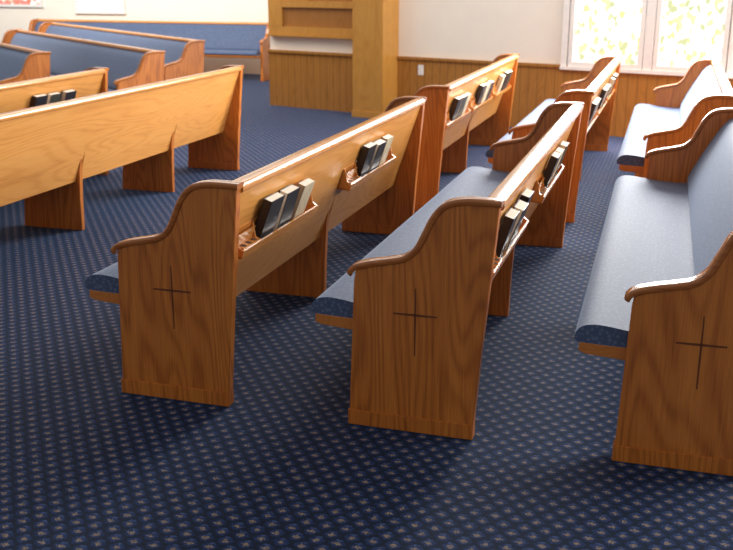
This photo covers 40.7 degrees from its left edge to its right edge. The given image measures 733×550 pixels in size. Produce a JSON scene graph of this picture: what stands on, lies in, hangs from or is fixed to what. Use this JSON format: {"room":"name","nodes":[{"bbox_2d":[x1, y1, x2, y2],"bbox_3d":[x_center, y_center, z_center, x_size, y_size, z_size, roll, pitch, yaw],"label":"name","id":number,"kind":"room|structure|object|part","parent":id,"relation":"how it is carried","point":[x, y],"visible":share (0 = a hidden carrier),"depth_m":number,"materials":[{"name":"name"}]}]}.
{"room":"church","nodes":[
{"label":"church","id":0,"kind":"room"},
{"bbox_2d":[0,0,267,73],"bbox_3d":[-5.322,-5.366,17.319,11.000,3.400,0.180,5,18,17],"label":"wall","id":1,"kind":"structure","parent":0,"point":[145,10],"depth_m":16.86,"materials":[{"name":"beige paint"}]},
{"bbox_2d":[0,0,43,6],"bbox_3d":[-6.382,-5.715,17.434,1.340,1.890,0.050,5,18,17],"label":"picture","id":2,"kind":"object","parent":1,"relation":"in","point":[3,3],"depth_m":17.62,"materials":[{"name":"paper"}]},
{"bbox_2d":[74,0,125,13],"bbox_3d":[-4.640,-5.508,16.927,0.990,1.990,0.050,5,18,17],"label":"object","id":3,"kind":"structure","parent":1,"relation":"in","point":[81,6],"depth_m":17.19,"materials":[{"name":"white paper"}]},
{"bbox_2d":[0,72,732,549],"bbox_3d":[-2.678,-0.822,8.294,22.000,0.050,20.000,5,18,17],"label":"floor","id":4,"kind":"structure","parent":0,"point":[87,463],"depth_m":3.58,"materials":[{"name":"blue carpet"}]},
{"bbox_2d":[0,42,50,83],"bbox_3d":[-4.645,-2.248,11.384,0.702,0.884,4.516,-11,20,-33],"label":"pew","id":5,"kind":"object","parent":4,"relation":"on","point":[17,63],"visible":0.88,"depth_m":9.87,"materials":[{"name":"brown wood"}]},
{"bbox_2d":[0,47,30,80],"bbox_3d":[-4.497,-2.464,11.423,0.252,0.404,4.420,-11,20,-33],"label":"backrest cushion","id":6,"kind":"object","parent":5,"relation":"on","point":[12,59],"depth_m":10.27,"materials":[{"name":"blue fabric"}]},
{"bbox_3d":[-4.385,-2.698,11.432,0.073,0.041,4.420,-11,20,-33],"label":"rail","id":7,"kind":"part","parent":5,"relation":"part of","materials":[{"name":"brown wood"}]},
{"bbox_3d":[-3.330,-1.715,9.663,0.533,0.863,0.042,-11,20,-33],"label":"panel","id":8,"kind":"part","parent":5,"relation":"part of","materials":[{"name":"brown wood"}]},
{"bbox_2d":[0,67,108,174],"bbox_3d":[-3.046,-0.716,6.338,0.702,0.884,4.166,5,18,17],"label":"pew","id":9,"kind":"object","parent":4,"relation":"on","point":[18,95],"visible":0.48,"depth_m":7.36,"materials":[{"name":"brown wood"}]},
{"bbox_2d":[31,94,47,106],"bbox_3d":[-2.412,-1.230,7.249,0.094,0.190,0.138,5,18,17],"label":"hymnal","id":10,"kind":"object","parent":9,"relation":"in","point":[40,99],"visible":0.36,"depth_m":7.20,"materials":[{"name":"paper"}]},
{"bbox_3d":[-2.746,-1.087,6.128,0.073,0.041,4.070,5,18,17],"label":"rail","id":11,"kind":"part","parent":9,"relation":"part of","materials":[{"name":"brown wood"}]},
{"bbox_2d":[47,92,61,103],"bbox_3d":[-2.360,-1.277,7.411,0.092,0.185,0.130,5,18,17],"label":"hymnal","id":12,"kind":"object","parent":9,"relation":"in","point":[53,97],"visible":0.36,"depth_m":7.37,"materials":[{"name":"paper"}]},
{"bbox_2d":[60,89,76,100],"bbox_3d":[-2.301,-1.329,7.587,0.096,0.185,0.135,5,18,17],"label":"hymnal","id":13,"kind":"object","parent":9,"relation":"in","point":[66,94],"visible":0.36,"depth_m":7.53,"materials":[{"name":"paper"}]},
{"bbox_3d":[-2.358,-1.554,8.108,0.544,0.310,0.058,5,18,17],"label":"cap moulding","id":14,"kind":"part","parent":9,"relation":"part of","materials":[{"name":"brown wood"}]},
{"bbox_3d":[-2.359,-1.269,8.195,0.533,0.863,0.042,5,18,17],"label":"panel","id":15,"kind":"part","parent":9,"relation":"part of","materials":[{"name":"brown wood"}]},
{"bbox_2d":[1,29,165,91],"bbox_3d":[-3.688,-2.346,11.705,0.702,0.884,5.016,-11,20,-33],"label":"pew","id":16,"kind":"object","parent":4,"relation":"on","point":[129,66],"visible":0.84,"depth_m":10.96,"materials":[{"name":"blue fabric"}]},
{"bbox_3d":[-5.019,-2.944,13.710,0.533,0.863,0.042,-11,20,-33],"label":"panel","id":17,"kind":"part","parent":16,"relation":"part of","materials":[{"name":"brown wood"}]},
{"bbox_3d":[-5.018,-3.229,13.624,0.544,0.310,0.058,-11,20,-33],"label":"cap moulding","id":18,"kind":"part","parent":16,"relation":"part of","materials":[{"name":"brown wood"}]},
{"bbox_3d":[-3.428,-2.796,11.753,0.073,0.041,4.920,-11,20,-33],"label":"rail","id":19,"kind":"part","parent":16,"relation":"part of","materials":[{"name":"brown wood"}]},
{"bbox_3d":[-2.231,-2.038,9.701,0.544,0.310,0.058,-11,20,-33],"label":"cap moulding","id":20,"kind":"part","parent":16,"relation":"part of","materials":[{"name":"brown wood"}]},
{"bbox_3d":[-2.232,-1.752,9.787,0.533,0.863,0.042,-11,20,-33],"label":"panel","id":21,"kind":"part","parent":16,"relation":"part of","materials":[{"name":"brown wood"}]},
{"bbox_2d":[38,22,204,80],"bbox_3d":[-3.728,-2.911,13.565,0.702,0.884,5.616,-11,20,-33],"label":"pew","id":22,"kind":"object","parent":4,"relation":"on","point":[184,57],"visible":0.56,"depth_m":12.23,"materials":[{"name":"brown wood"}]},
{"bbox_3d":[-5.226,-3.867,15.722,0.544,0.310,0.058,-11,20,-33],"label":"cap moulding","id":23,"kind":"part","parent":22,"relation":"part of","materials":[{"name":"brown wood"}]},
{"bbox_3d":[-5.227,-3.582,15.808,0.533,0.863,0.042,-11,20,-33],"label":"panel","id":24,"kind":"part","parent":22,"relation":"part of","materials":[{"name":"brown wood"}]},
{"bbox_2d":[45,25,186,63],"bbox_3d":[-3.580,-3.127,13.604,0.252,0.404,5.520,-11,20,-33],"label":"backrest cushion","id":25,"kind":"object","parent":22,"relation":"on","point":[174,47],"depth_m":12.99,"materials":[{"name":"blue fabric"}]},
{"bbox_3d":[-3.468,-3.361,13.613,0.073,0.041,5.520,-11,20,-33],"label":"rail","id":26,"kind":"part","parent":22,"relation":"part of","materials":[{"name":"brown wood"}]},
{"bbox_3d":[-2.103,-2.245,11.409,0.533,0.863,0.042,-11,20,-33],"label":"panel","id":27,"kind":"part","parent":22,"relation":"part of","materials":[{"name":"brown wood"}]},
{"bbox_3d":[-2.102,-2.530,11.323,0.544,0.310,0.058,-11,20,-33],"label":"cap moulding","id":28,"kind":"part","parent":22,"relation":"part of","materials":[{"name":"brown wood"}]},
{"bbox_2d":[0,65,243,229],"bbox_3d":[-2.052,-0.704,6.301,0.702,0.884,4.686,5,18,17],"label":"pew","id":29,"kind":"object","parent":4,"relation":"on","point":[47,151],"visible":1,"depth_m":6.59,"materials":[{"name":"brown wood"}]},
{"bbox_3d":[-1.752,-1.075,6.090,0.073,0.041,4.590,5,18,17],"label":"rail","id":30,"kind":"part","parent":29,"relation":"part of","materials":[{"name":"brown wood"}]},
{"bbox_3d":[-1.288,-1.330,8.395,0.533,0.863,0.042,5,18,17],"label":"panel","id":31,"kind":"part","parent":29,"relation":"part of","materials":[{"name":"brown wood"}]},
{"bbox_3d":[-1.287,-1.614,8.309,0.544,0.310,0.058,5,18,17],"label":"cap moulding","id":32,"kind":"part","parent":29,"relation":"part of","materials":[{"name":"brown wood"}]},
{"bbox_2d":[28,19,269,81],"bbox_3d":[-3.665,-3.707,16.183,4.416,0.884,0.702,5,18,17],"label":"pew","id":33,"kind":"object","parent":4,"relation":"on","point":[222,39],"visible":0.52,"depth_m":15.90,"materials":[{"name":"blue fabric"}]},
{"bbox_3d":[-5.721,-4.192,16.793,0.058,0.310,0.544,5,18,17],"label":"cap moulding","id":34,"kind":"part","parent":33,"relation":"part of","materials":[{"name":"brown wood"}]},
{"bbox_3d":[-5.722,-3.907,16.879,0.042,0.863,0.533,5,18,17],"label":"panel","id":35,"kind":"part","parent":33,"relation":"part of","materials":[{"name":"brown wood"}]},
{"bbox_2d":[34,21,266,50],"bbox_3d":[-3.612,-3.943,16.290,4.320,0.404,0.252,5,18,17],"label":"backrest cushion","id":36,"kind":"object","parent":33,"relation":"on","point":[238,36],"depth_m":15.97,"materials":[{"name":"blue fabric"}]},
{"bbox_3d":[-3.571,-4.192,16.349,4.320,0.041,0.073,5,18,17],"label":"rail","id":37,"kind":"part","parent":33,"relation":"part of","materials":[{"name":"brown wood"}]},
{"bbox_2d":[204,50,259,55],"bbox_3d":[-3.700,-3.664,16.079,4.320,0.084,0.467,5,18,17],"label":"seat cushion","id":38,"kind":"object","parent":33,"relation":"on","point":[206,52],"depth_m":15.40,"materials":[{"name":"blue fabric"}]},
{"bbox_3d":[-1.563,-3.813,15.546,0.058,0.310,0.544,5,18,17],"label":"cap moulding","id":39,"kind":"part","parent":33,"relation":"part of","materials":[{"name":"brown wood"}]},
{"bbox_3d":[-1.563,-3.528,15.632,0.042,0.863,0.533,5,18,17],"label":"panel","id":40,"kind":"part","parent":33,"relation":"part of","materials":[{"name":"brown wood"}]},
{"bbox_2d":[85,96,426,406],"bbox_3d":[-0.379,-0.322,5.043,0.702,0.884,2.796,5,18,17],"label":"pew","id":41,"kind":"object","parent":4,"relation":"on","point":[176,289],"visible":0.98,"depth_m":3.86,"materials":[{"name":"brown wood"}]},
{"bbox_2d":[85,262,118,293],"bbox_3d":[-0.491,-0.322,5.079,0.467,0.084,2.700,5,18,17],"label":"seat cushion","id":42,"kind":"object","parent":41,"relation":"on","point":[106,281],"depth_m":3.89,"materials":[{"name":"blue fabric"}]},
{"bbox_3d":[-0.715,-0.210,3.687,0.544,0.310,0.058,5,18,17],"label":"cap moulding","id":43,"kind":"part","parent":41,"relation":"part of","materials":[{"name":"brown wood"}]},
{"bbox_3d":[-0.716,0.074,3.774,0.533,0.863,0.042,5,18,17],"label":"panel","id":44,"kind":"part","parent":41,"relation":"part of","materials":[{"name":"brown wood"}]},
{"bbox_2d":[255,192,284,239],"bbox_3d":[-0.396,-0.229,3.958,0.099,0.189,0.138,5,18,17],"label":"hymnal","id":45,"kind":"object","parent":41,"relation":"in","point":[271,205],"visible":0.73,"depth_m":3.91,"materials":[{"name":"paper"}]},
{"bbox_2d":[273,184,299,231],"bbox_3d":[-0.344,-0.277,4.122,0.096,0.185,0.135,5,18,17],"label":"hymnal","id":46,"kind":"object","parent":41,"relation":"in","point":[291,192],"visible":0.68,"depth_m":4.09,"materials":[{"name":"paper"}]},
{"bbox_2d":[290,178,314,220],"bbox_3d":[-0.288,-0.325,4.292,0.097,0.178,0.125,5,18,17],"label":"bible","id":47,"kind":"object","parent":41,"relation":"in","point":[306,186],"visible":0.62,"depth_m":4.26,"materials":[{"name":"paper"}]},
{"bbox_3d":[-0.079,-0.693,4.832,0.073,0.041,2.700,5,18,17],"label":"rail","id":48,"kind":"part","parent":41,"relation":"part of","materials":[{"name":"brown wood"}]},
{"bbox_2d":[356,142,376,176],"bbox_3d":[-0.009,-0.591,5.145,0.094,0.190,0.138,5,18,17],"label":"hymnal","id":49,"kind":"object","parent":41,"relation":"in","point":[367,152],"visible":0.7,"depth_m":5.09,"materials":[{"name":"paper"}]},
{"bbox_2d":[367,139,386,173],"bbox_3d":[0.041,-0.630,5.290,0.100,0.185,0.135,5,18,17],"label":"hymnal","id":50,"kind":"object","parent":41,"relation":"in","point":[380,143],"visible":0.62,"depth_m":5.26,"materials":[{"name":"paper"}]},
{"bbox_3d":[0.103,-0.685,6.274,0.533,0.863,0.042,5,18,17],"label":"panel","id":51,"kind":"part","parent":41,"relation":"part of","materials":[{"name":"brown wood"}]},
{"bbox_2d":[377,134,393,167],"bbox_3d":[0.091,-0.682,5.461,0.089,0.180,0.125,5,18,17],"label":"bible","id":52,"kind":"object","parent":41,"relation":"in","point":[388,138],"visible":0.5,"depth_m":5.44,"materials":[{"name":"paper"}]},
{"bbox_3d":[0.104,-0.970,6.187,0.544,0.310,0.058,5,18,17],"label":"cap moulding","id":53,"kind":"part","parent":41,"relation":"part of","materials":[{"name":"brown wood"}]},
{"bbox_2d":[352,0,398,118],"bbox_3d":[0.103,-3.500,11.176,0.440,3.400,0.350,11,20,33],"label":"column","id":54,"kind":"structure","parent":4,"relation":"on","point":[375,23],"depth_m":11.34,"materials":[{"name":"brown wood"}]},
{"bbox_2d":[311,102,583,439],"bbox_3d":[0.533,-0.239,4.769,0.702,0.884,2.796,5,18,17],"label":"pew","id":55,"kind":"object","parent":4,"relation":"on","point":[416,307],"visible":0.96,"depth_m":3.54,"materials":[{"name":"brown wood"}]},
{"bbox_2d":[311,166,509,317],"bbox_3d":[0.420,-0.239,4.806,0.467,0.084,2.700,5,18,17],"label":"seat cushion","id":56,"kind":"object","parent":55,"relation":"on","point":[337,301],"depth_m":4.53,"materials":[{"name":"blue fabric"}]},
{"bbox_3d":[0.195,0.158,3.501,0.533,0.863,0.042,5,18,17],"label":"panel","id":57,"kind":"part","parent":55,"relation":"part of","materials":[{"name":"brown wood"}]},
{"bbox_3d":[0.197,-0.127,3.414,0.544,0.310,0.058,5,18,17],"label":"cap moulding","id":58,"kind":"part","parent":55,"relation":"part of","materials":[{"name":"brown wood"}]},
{"bbox_2d":[496,208,519,257],"bbox_3d":[0.510,-0.145,3.676,0.094,0.190,0.138,5,18,17],"label":"hymnal","id":59,"kind":"object","parent":55,"relation":"in","point":[509,220],"visible":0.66,"depth_m":3.61,"materials":[{"name":"paper"}]},
{"bbox_2d":[504,199,528,250],"bbox_3d":[0.570,-0.192,3.849,0.100,0.185,0.135,5,18,17],"label":"hymnal","id":60,"kind":"object","parent":55,"relation":"in","point":[521,205],"visible":0.57,"depth_m":3.80,"materials":[{"name":"paper"}]},
{"bbox_2d":[515,188,533,234],"bbox_3d":[0.624,-0.250,4.023,0.094,0.190,0.138,5,18,17],"label":"hymnal","id":61,"kind":"object","parent":55,"relation":"in","point":[527,194],"visible":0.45,"depth_m":3.98,"materials":[{"name":"paper"}]},
{"bbox_3d":[0.833,-0.610,4.558,0.073,0.041,2.700,5,18,17],"label":"rail","id":62,"kind":"part","parent":55,"relation":"part of","materials":[{"name":"brown wood"}]},
{"bbox_3d":[1.014,-0.602,6.001,0.533,0.863,0.042,5,18,17],"label":"panel","id":63,"kind":"part","parent":55,"relation":"part of","materials":[{"name":"brown wood"}]},
{"bbox_3d":[1.015,-0.887,5.914,0.544,0.310,0.058,5,18,17],"label":"cap moulding","id":64,"kind":"part","parent":55,"relation":"part of","materials":[{"name":"brown wood"}]},
{"bbox_2d":[543,151,560,187],"bbox_3d":[0.902,-0.508,4.872,0.094,0.190,0.138,5,18,17],"label":"hymnal","id":65,"kind":"object","parent":55,"relation":"in","point":[554,158],"visible":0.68,"depth_m":4.81,"materials":[{"name":"paper"}]},
{"bbox_2d":[549,147,564,183],"bbox_3d":[0.957,-0.558,5.051,0.089,0.180,0.125,5,18,17],"label":"bible","id":66,"kind":"object","parent":55,"relation":"in","point":[559,150],"visible":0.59,"depth_m":5.03,"materials":[{"name":"paper"}]},
{"bbox_2d":[553,140,568,177],"bbox_3d":[1.014,-0.610,5.216,0.092,0.185,0.130,5,18,17],"label":"hymnal","id":67,"kind":"object","parent":55,"relation":"in","point":[564,144],"visible":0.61,"depth_m":5.17,"materials":[{"name":"paper"}]},
{"bbox_2d":[414,53,518,211],"bbox_3d":[0.674,-1.298,8.256,0.702,0.884,3.016,5,18,17],"label":"pew","id":68,"kind":"object","parent":4,"relation":"on","point":[444,141],"visible":0.66,"depth_m":7.74,"materials":[{"name":"brown wood"}]},
{"bbox_3d":[0.304,-0.871,6.887,0.533,0.863,0.042,5,18,17],"label":"panel","id":69,"kind":"part","parent":68,"relation":"part of","materials":[{"name":"brown wood"}]},
{"bbox_3d":[0.305,-1.156,6.801,0.544,0.310,0.058,5,18,17],"label":"cap moulding","id":70,"kind":"part","parent":68,"relation":"part of","materials":[{"name":"brown wood"}]},
{"bbox_2d":[449,96,462,120],"bbox_3d":[0.634,-1.188,7.108,0.094,0.190,0.138,5,18,17],"label":"hymnal","id":71,"kind":"object","parent":68,"relation":"in","point":[457,101],"visible":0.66,"depth_m":7.05,"materials":[{"name":"paper"}]},
{"bbox_2d":[456,94,467,118],"bbox_3d":[0.685,-1.234,7.270,0.092,0.185,0.130,5,18,17],"label":"hymnal","id":72,"kind":"object","parent":68,"relation":"in","point":[463,96],"visible":0.54,"depth_m":7.24,"materials":[{"name":"paper"}]},
{"bbox_2d":[461,92,470,115],"bbox_3d":[0.731,-1.276,7.415,0.089,0.180,0.125,5,18,17],"label":"bible","id":73,"kind":"object","parent":68,"relation":"in","point":[467,93],"visible":0.48,"depth_m":7.40,"materials":[{"name":"paper"}]},
{"bbox_2d":[475,83,486,104],"bbox_3d":[0.906,-1.440,7.939,0.094,0.190,0.138,5,18,17],"label":"hymnal","id":74,"kind":"object","parent":68,"relation":"in","point":[481,88],"visible":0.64,"depth_m":7.88,"materials":[{"name":"paper"}]},
{"bbox_3d":[0.974,-1.669,8.045,0.073,0.041,2.920,5,18,17],"label":"rail","id":75,"kind":"part","parent":68,"relation":"part of","materials":[{"name":"brown wood"}]},
{"bbox_2d":[480,82,489,103],"bbox_3d":[0.961,-1.490,8.118,0.089,0.180,0.125,5,18,17],"label":"bible","id":76,"kind":"object","parent":68,"relation":"in","point":[486,83],"visible":0.48,"depth_m":8.09,"materials":[{"name":"paper"}]},
{"bbox_2d":[484,80,494,101],"bbox_3d":[1.014,-1.536,8.267,0.096,0.185,0.135,5,18,17],"label":"hymnal","id":77,"kind":"object","parent":68,"relation":"in","point":[491,82],"visible":0.55,"depth_m":8.23,"materials":[{"name":"paper"}]},
{"bbox_3d":[1.188,-1.692,9.588,0.533,0.863,0.042,5,18,17],"label":"panel","id":78,"kind":"part","parent":68,"relation":"part of","materials":[{"name":"brown wood"}]},
{"bbox_2d":[496,74,505,91],"bbox_3d":[1.185,-1.698,8.803,0.089,0.180,0.125,5,18,17],"label":"bible","id":79,"kind":"object","parent":68,"relation":"in","point":[502,76],"visible":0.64,"depth_m":8.75,"materials":[{"name":"paper"}]},
{"bbox_2d":[500,71,509,91],"bbox_3d":[1.250,-1.759,8.989,0.094,0.190,0.138,5,18,17],"label":"hymnal","id":80,"kind":"object","parent":68,"relation":"in","point":[507,73],"visible":0.5,"depth_m":8.95,"materials":[{"name":"paper"}]},
{"bbox_3d":[1.190,-1.977,9.501,0.544,0.310,0.058,5,18,17],"label":"cap moulding","id":81,"kind":"part","parent":68,"relation":"part of","materials":[{"name":"brown wood"}]},
{"bbox_2d":[504,70,512,88],"bbox_3d":[1.296,-1.800,9.133,0.092,0.185,0.130,5,18,17],"label":"hymnal","id":82,"kind":"object","parent":68,"relation":"in","point":[510,71],"visible":0.46,"depth_m":9.11,"materials":[{"name":"paper"}]},
{"bbox_2d":[485,56,621,222],"bbox_3d":[1.585,-1.215,7.983,0.702,0.884,3.016,5,18,17],"label":"pew","id":83,"kind":"object","parent":4,"relation":"on","point":[595,136],"visible":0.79,"depth_m":7.66,"materials":[{"name":"brown wood"}]},
{"bbox_2d":[485,99,555,157],"bbox_3d":[1.473,-1.216,8.020,0.467,0.084,2.920,5,18,17],"label":"seat cushion","id":84,"kind":"object","parent":83,"relation":"on","point":[534,115],"depth_m":8.11,"materials":[{"name":"blue fabric"}]},
{"bbox_3d":[1.216,-1.073,6.527,0.544,0.310,0.058,5,18,17],"label":"cap moulding","id":85,"kind":"part","parent":83,"relation":"part of","materials":[{"name":"brown wood"}]},
{"bbox_3d":[1.215,-0.788,6.614,0.533,0.863,0.042,5,18,17],"label":"panel","id":86,"kind":"part","parent":83,"relation":"part of","materials":[{"name":"brown wood"}]},
{"bbox_3d":[2.101,-1.894,9.228,0.544,0.310,0.058,5,18,17],"label":"cap moulding","id":87,"kind":"part","parent":83,"relation":"part of","materials":[{"name":"brown wood"}]},
{"bbox_3d":[2.100,-1.609,9.315,0.533,0.863,0.042,5,18,17],"label":"panel","id":88,"kind":"part","parent":83,"relation":"part of","materials":[{"name":"brown wood"}]},
{"bbox_2d":[588,101,597,125],"bbox_3d":[1.545,-1.105,6.835,0.094,0.190,0.138,5,18,17],"label":"hymnal","id":89,"kind":"object","parent":83,"relation":"in","point":[593,104],"visible":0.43,"depth_m":6.76,"materials":[{"name":"paper"}]},
{"bbox_2d":[589,99,599,124],"bbox_3d":[1.597,-1.151,6.997,0.092,0.185,0.130,5,18,17],"label":"hymnal","id":90,"kind":"object","parent":83,"relation":"in","point":[595,100],"visible":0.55,"depth_m":6.97,"materials":[{"name":"paper"}]},
{"bbox_2d":[598,87,607,108],"bbox_3d":[1.817,-1.357,7.666,0.094,0.190,0.138,5,18,17],"label":"hymnal","id":91,"kind":"object","parent":83,"relation":"in","point":[604,90],"visible":0.48,"depth_m":7.59,"materials":[{"name":"paper"}]},
{"bbox_3d":[1.885,-1.586,7.772,0.073,0.041,2.920,5,18,17],"label":"rail","id":92,"kind":"part","parent":83,"relation":"part of","materials":[{"name":"brown wood"}]},
{"bbox_2d":[601,83,610,106],"bbox_3d":[1.925,-1.453,7.994,0.096,0.185,0.135,5,18,17],"label":"hymnal","id":93,"kind":"object","parent":83,"relation":"in","point":[607,84],"visible":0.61,"depth_m":7.94,"materials":[{"name":"paper"}]},
{"bbox_2d":[608,77,615,94],"bbox_3d":[2.097,-1.615,8.529,0.089,0.180,0.125,5,18,17],"label":"bible","id":94,"kind":"object","parent":83,"relation":"in","point":[612,79],"visible":0.46,"depth_m":8.46,"materials":[{"name":"paper"}]},
{"bbox_2d":[608,74,617,95],"bbox_3d":[2.161,-1.676,8.716,0.094,0.190,0.138,5,18,17],"label":"hymnal","id":95,"kind":"object","parent":83,"relation":"in","point":[614,75],"visible":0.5,"depth_m":8.66,"materials":[{"name":"paper"}]},
{"bbox_2d":[574,108,732,475],"bbox_3d":[1.424,-0.156,4.496,0.702,0.884,2.796,5,18,16],"label":"pew","id":96,"kind":"object","parent":4,"relation":"on","point":[658,299],"visible":1,"depth_m":3.34,"materials":[{"name":"brown wood"}]},
{"bbox_2d":[574,175,694,347],"bbox_3d":[1.312,-0.155,4.531,0.467,0.084,2.700,5,18,16],"label":"seat cushion","id":97,"kind":"object","parent":96,"relation":"on","point":[648,236],"depth_m":4.28,"materials":[{"name":"blue fabric"}]},
{"bbox_3d":[1.110,0.242,3.222,0.533,0.863,0.042,5,18,16],"label":"panel","id":98,"kind":"part","parent":96,"relation":"part of","materials":[{"name":"brown wood"}]},
{"bbox_3d":[1.111,-0.043,3.135,0.544,0.310,0.058,5,18,16],"label":"cap moulding","id":99,"kind":"part","parent":96,"relation":"part of","materials":[{"name":"brown wood"}]},
{"bbox_3d":[1.885,-0.806,5.648,0.544,0.310,0.058,5,18,16],"label":"cap moulding","id":100,"kind":"part","parent":96,"relation":"part of","materials":[{"name":"brown wood"}]},
{"bbox_3d":[1.884,-0.521,5.735,0.533,0.863,0.042,5,18,16],"label":"panel","id":101,"kind":"part","parent":96,"relation":"part of","materials":[{"name":"brown wood"}]},
{"bbox_2d":[687,118,732,275],"bbox_3d":[1.596,-0.327,4.391,0.252,0.404,2.700,5,18,16],"label":"backrest cushion","id":102,"kind":"object","parent":96,"relation":"on","point":[710,149],"depth_m":4.65,"materials":[{"name":"blue fabric"}]},
{"bbox_2d":[616,59,732,177],"bbox_3d":[2.390,-1.126,7.688,0.702,0.884,2.916,5,18,16],"label":"pew","id":103,"kind":"object","parent":4,"relation":"on","point":[679,108],"visible":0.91,"depth_m":7.52,"materials":[{"name":"blue fabric"}]},
{"bbox_2d":[616,104,680,166],"bbox_3d":[2.278,-1.126,7.724,0.467,0.084,2.820,5,18,16],"label":"seat cushion","id":104,"kind":"object","parent":103,"relation":"on","point":[646,118],"depth_m":7.79,"materials":[{"name":"blue fabric"}]},
{"bbox_3d":[2.876,-1.507,8.979,0.533,0.863,0.042,5,18,16],"label":"panel","id":105,"kind":"part","parent":103,"relation":"part of","materials":[{"name":"brown wood"}]},
{"bbox_3d":[2.877,-1.792,8.892,0.544,0.310,0.058,5,18,16],"label":"cap moulding","id":106,"kind":"part","parent":103,"relation":"part of","materials":[{"name":"brown wood"}]},
{"bbox_3d":[2.049,-0.712,6.361,0.533,0.863,0.042,5,18,16],"label":"panel","id":107,"kind":"part","parent":103,"relation":"part of","materials":[{"name":"brown wood"}]},
{"bbox_3d":[2.050,-0.996,6.274,0.544,0.310,0.058,5,18,16],"label":"cap moulding","id":108,"kind":"part","parent":103,"relation":"part of","materials":[{"name":"brown wood"}]},
{"bbox_2d":[680,65,721,124],"bbox_3d":[2.562,-1.297,7.582,0.252,0.404,2.820,5,18,16],"label":"backrest cushion","id":109,"kind":"object","parent":103,"relation":"on","point":[700,81],"depth_m":8.25,"materials":[{"name":"blue fabric"}]},
{"bbox_3d":[2.691,-1.498,7.480,0.073,0.041,2.820,5,18,16],"label":"rail","id":110,"kind":"part","parent":103,"relation":"part of","materials":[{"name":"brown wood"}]},
{"bbox_2d":[270,0,732,71],"bbox_3d":[2.964,-3.028,9.621,10.000,3.400,0.181,11,20,33],"label":"wall","id":111,"kind":"structure","parent":0,"point":[450,29],"depth_m":10.88,"materials":[{"name":"beige paint"}]},
{"bbox_2d":[268,0,351,38],"bbox_3d":[-0.613,-3.724,11.793,1.480,1.730,0.070,11,20,33],"label":"wood panelling","id":112,"kind":"object","parent":111,"relation":"attached to","point":[332,19],"visible":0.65,"depth_m":12.02,"materials":[{"name":"brown wood"}]},
{"bbox_2d":[267,49,732,136],"bbox_3d":[2.897,-1.710,9.927,10.010,0.700,0.047,11,20,33],"label":"wainscot","id":113,"kind":"structure","parent":111,"relation":"attached to","point":[301,79],"depth_m":11.32,"materials":[{"name":"brown wood"}]},
{"bbox_2d":[418,65,423,74],"bbox_3d":[0.623,-2.355,11.338,0.070,0.115,0.008,11,20,32],"label":"wall outlet","id":114,"kind":"object","parent":113,"relation":"attached to","point":[420,67],"visible":1,"depth_m":11.33,"materials":[{"name":"white paint"}]},
{"bbox_2d":[560,0,732,78],"bbox_3d":[2.774,-3.144,9.566,1.766,2.345,0.067,11,20,33],"label":"window","id":115,"kind":"structure","parent":111,"relation":"in","point":[687,32],"depth_m":9.62,"materials":[{"name":"white glass"}]},
{"bbox_2d":[568,0,647,69],"bbox_3d":[2.442,-3.203,9.794,0.790,2.255,0.050,11,20,33],"label":"window","id":116,"kind":"structure","parent":115,"relation":"attached to","point":[598,28],"depth_m":10.02,"materials":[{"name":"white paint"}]}
]}

